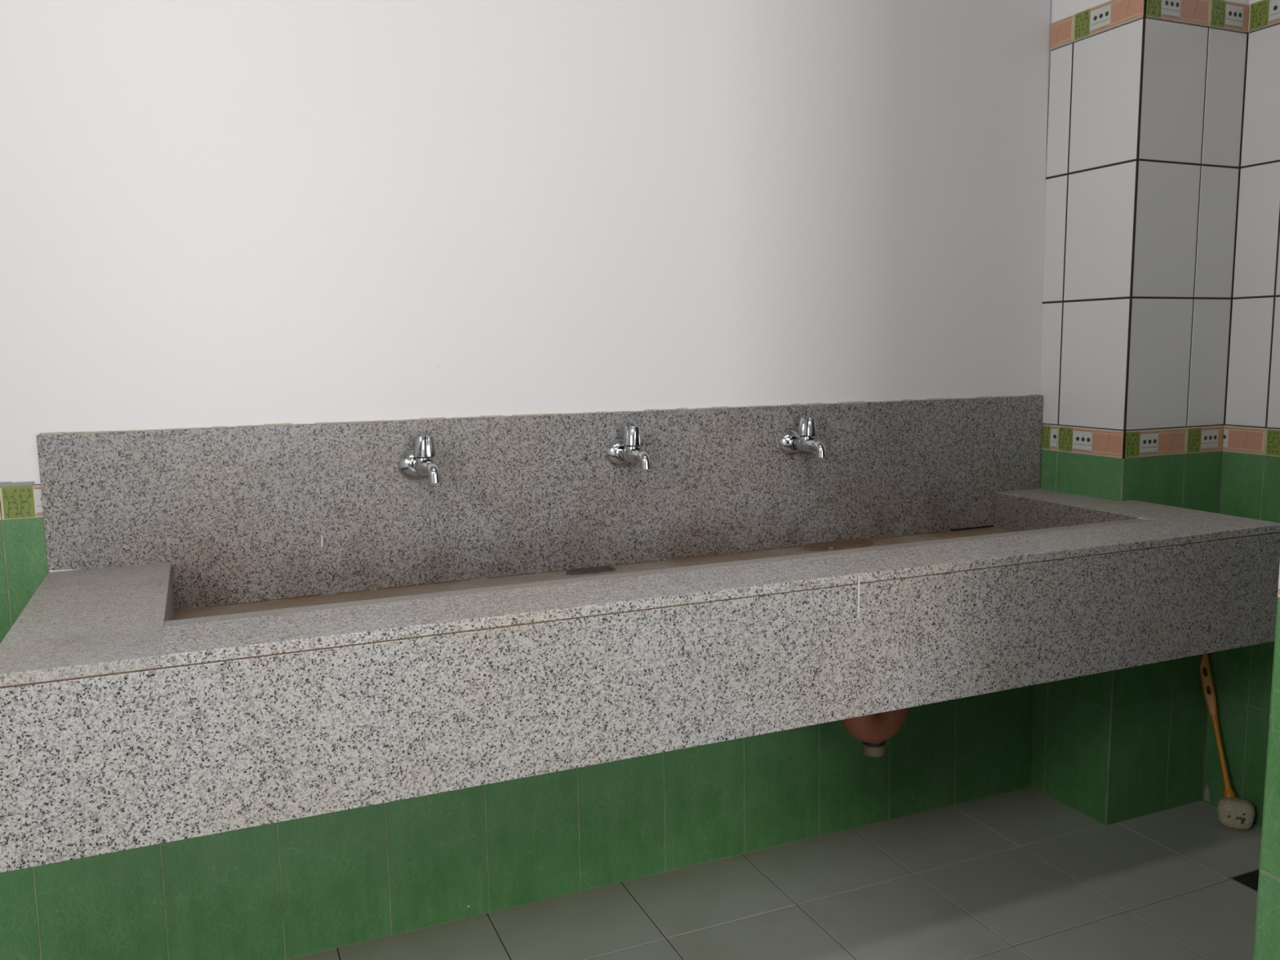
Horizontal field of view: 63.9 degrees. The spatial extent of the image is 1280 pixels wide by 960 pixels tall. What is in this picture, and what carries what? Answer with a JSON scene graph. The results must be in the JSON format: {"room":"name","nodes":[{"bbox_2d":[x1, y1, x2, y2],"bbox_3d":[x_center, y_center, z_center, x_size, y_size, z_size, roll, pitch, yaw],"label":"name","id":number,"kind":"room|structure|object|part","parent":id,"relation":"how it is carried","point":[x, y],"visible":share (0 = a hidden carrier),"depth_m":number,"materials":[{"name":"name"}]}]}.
{"room":"public restroom","nodes":[
{"label":"public restroom","id":0,"kind":"room"},
{"bbox_2d":[0,0,1050,959],"bbox_3d":[-1.166,-0.450,1.681,4.651,2.800,0.179,-4,8,-23],"label":"wall","id":1,"kind":"structure","parent":0,"point":[214,213],"depth_m":2.02,"materials":[{"name":"white paint"}]},
{"bbox_3d":[-1.031,0.501,1.770,4.452,0.887,0.018,-4,8,-23],"label":"green tile panel","id":2,"kind":"part","parent":1,"relation":"part of","materials":[{"name":"tile"}]},
{"bbox_2d":[36,395,1043,610],"bbox_3d":[0.001,0.021,2.159,2.187,0.330,0.012,-4,8,-23],"label":"backsplash","id":3,"kind":"structure","parent":1,"relation":"attached to","point":[238,514],"depth_m":2.04,"materials":[{"name":"stone"}]},
{"bbox_2d":[0,394,1279,872],"bbox_3d":[0.139,0.123,1.898,2.226,0.475,0.633,-4,8,-23],"label":"sink","id":4,"kind":"object","parent":1,"relation":"attached to","point":[234,628],"visible":1,"depth_m":1.74,"materials":[{"name":"stone"}]},
{"bbox_2d":[0,562,170,686],"bbox_3d":[-0.793,0.193,1.494,0.189,0.015,0.614,-4,8,-23],"label":"countertop","id":5,"kind":"structure","parent":4,"relation":"on","point":[98,621],"depth_m":1.39,"materials":[{"name":"stone"}]},
{"bbox_2d":[398,435,441,483],"bbox_3d":[-0.410,-0.037,1.910,0.062,0.089,0.106,-4,8,-23],"label":"tap","id":6,"kind":"object","parent":4,"relation":"attached to","point":[415,464],"visible":1,"depth_m":1.90,"materials":[{"name":"silver metal"}]},
{"bbox_3d":[-0.403,-0.063,1.914,0.042,0.039,0.042,-4,8,-23],"label":"handle","id":7,"kind":"part","parent":6,"relation":"part of","materials":[{"name":"silver metal"}]},
{"bbox_3d":[-0.381,-0.014,1.888,0.023,0.037,0.038,-6,9,-34],"label":"spout","id":8,"kind":"part","parent":6,"relation":"part of","materials":[{"name":"silver metal"}]},
{"bbox_2d":[605,426,651,469],"bbox_3d":[-0.021,-0.064,2.075,0.062,0.089,0.106,-4,8,-23],"label":"tap","id":9,"kind":"object","parent":4,"relation":"attached to","point":[620,452],"visible":1,"depth_m":2.07,"materials":[{"name":"silver metal"}]},
{"bbox_3d":[-0.014,-0.089,2.079,0.042,0.039,0.042,-4,8,-23],"label":"handle","id":10,"kind":"part","parent":9,"relation":"part of","materials":[{"name":"silver metal"}]},
{"bbox_3d":[0.007,-0.040,2.053,0.023,0.037,0.038,-6,9,-34],"label":"spout","id":11,"kind":"part","parent":9,"relation":"part of","materials":[{"name":"silver metal"}]},
{"bbox_2d":[164,492,1137,621],"bbox_3d":[0.111,0.180,1.980,1.891,0.137,0.441,-4,8,-23],"label":"basin","id":12,"kind":"object","parent":4,"relation":"in","point":[211,584],"depth_m":2.08,"materials":[{"name":"stone"}]},
{"bbox_3d":[0.228,0.153,1.700,1.852,0.015,0.195,-4,8,-23],"label":"rail","id":13,"kind":"part","parent":4,"relation":"part of","materials":[{"name":"stone"}]},
{"bbox_2d":[779,417,826,457],"bbox_3d":[0.357,-0.090,2.235,0.062,0.089,0.106,-4,8,-23],"label":"tap","id":14,"kind":"object","parent":4,"relation":"attached to","point":[792,442],"visible":1,"depth_m":2.23,"materials":[{"name":"silver metal"}]},
{"bbox_3d":[0.364,-0.116,2.239,0.042,0.039,0.042,-4,8,-23],"label":"handle","id":15,"kind":"part","parent":14,"relation":"part of","materials":[{"name":"silver metal"}]},
{"bbox_3d":[0.386,-0.067,2.213,0.023,0.037,0.038,-6,9,-34],"label":"spout","id":16,"kind":"part","parent":14,"relation":"part of","materials":[{"name":"silver metal"}]},
{"bbox_2d":[840,706,911,757],"bbox_3d":[0.517,0.382,2.214,0.158,0.333,0.396,1,8,15],"label":"trap","id":17,"kind":"object","parent":4,"relation":"attached to","point":[873,730],"visible":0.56,"depth_m":2.07,"materials":[{"name":"orange plastic"}]},
{"bbox_2d":[995,488,1197,517],"bbox_3d":[1.042,0.055,2.377,0.184,0.015,0.419,-4,8,-23],"label":"countertop","id":18,"kind":"structure","parent":4,"relation":"on","point":[1136,508],"depth_m":2.33,"materials":[{"name":"stone"}]},
{"bbox_3d":[1.163,0.090,2.097,0.185,0.015,0.195,-4,8,-23],"label":"rail","id":19,"kind":"part","parent":4,"relation":"part of","materials":[{"name":"stone"}]},
{"bbox_2d":[286,786,1262,959],"bbox_3d":[0.412,1.270,-0.863,4.944,0.003,6.330,-4,8,-23],"label":"floor","id":20,"kind":"structure","parent":0,"point":[1021,874],"depth_m":2.13,"materials":[{"name":"grey tile"}]},
{"bbox_2d":[1199,653,1255,829],"bbox_3d":[1.396,0.620,2.477,0.072,0.406,0.194,-3,8,-20],"label":"toilet brush","id":21,"kind":"object","parent":20,"relation":"on","point":[1233,812],"visible":0.91,"depth_m":2.45,"materials":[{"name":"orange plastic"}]},
{"bbox_2d":[1227,867,1259,893],"bbox_3d":[1.354,0.863,2.183,0.130,0.001,0.130,-4,8,-23],"label":"floor drain","id":22,"kind":"object","parent":20,"relation":"on","point":[1249,879],"visible":0.5,"depth_m":2.21,"materials":[{"name":"metal"}]},
{"bbox_2d":[1031,0,1248,825],"bbox_3d":[1.194,-0.584,2.481,0.328,2.800,0.290,-4,8,-23],"label":"wall pillar","id":23,"kind":"structure","parent":0,"point":[1145,108],"depth_m":2.40,"materials":[{"name":"white tile"}]},
{"bbox_2d":[1202,0,1279,827],"bbox_3d":[2.556,-0.272,-0.077,0.150,2.800,6.360,-4,8,-23],"label":"wall","id":24,"kind":"structure","parent":0,"point":[1242,677],"depth_m":2.40,"materials":[{"name":"white tile"}]},
{"bbox_3d":[2.104,0.568,0.936,0.001,0.887,3.505,-4,8,-23],"label":"green tile panel","id":25,"kind":"part","parent":24,"relation":"part of","materials":[{"name":"tile"}]},
{"bbox_3d":[2.091,-0.382,0.813,0.002,0.901,3.505,-4,8,-23],"label":"white tile panel","id":26,"kind":"part","parent":24,"relation":"part of","materials":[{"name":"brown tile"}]},
{"bbox_2d":[1253,564,1279,959],"bbox_3d":[1.693,-0.114,-1.216,0.141,2.800,4.928,-4,8,-23],"label":"wall partition","id":27,"kind":"structure","parent":0,"point":[1267,931],"depth_m":1.09,"materials":[{"name":"green tile"}]}
]}

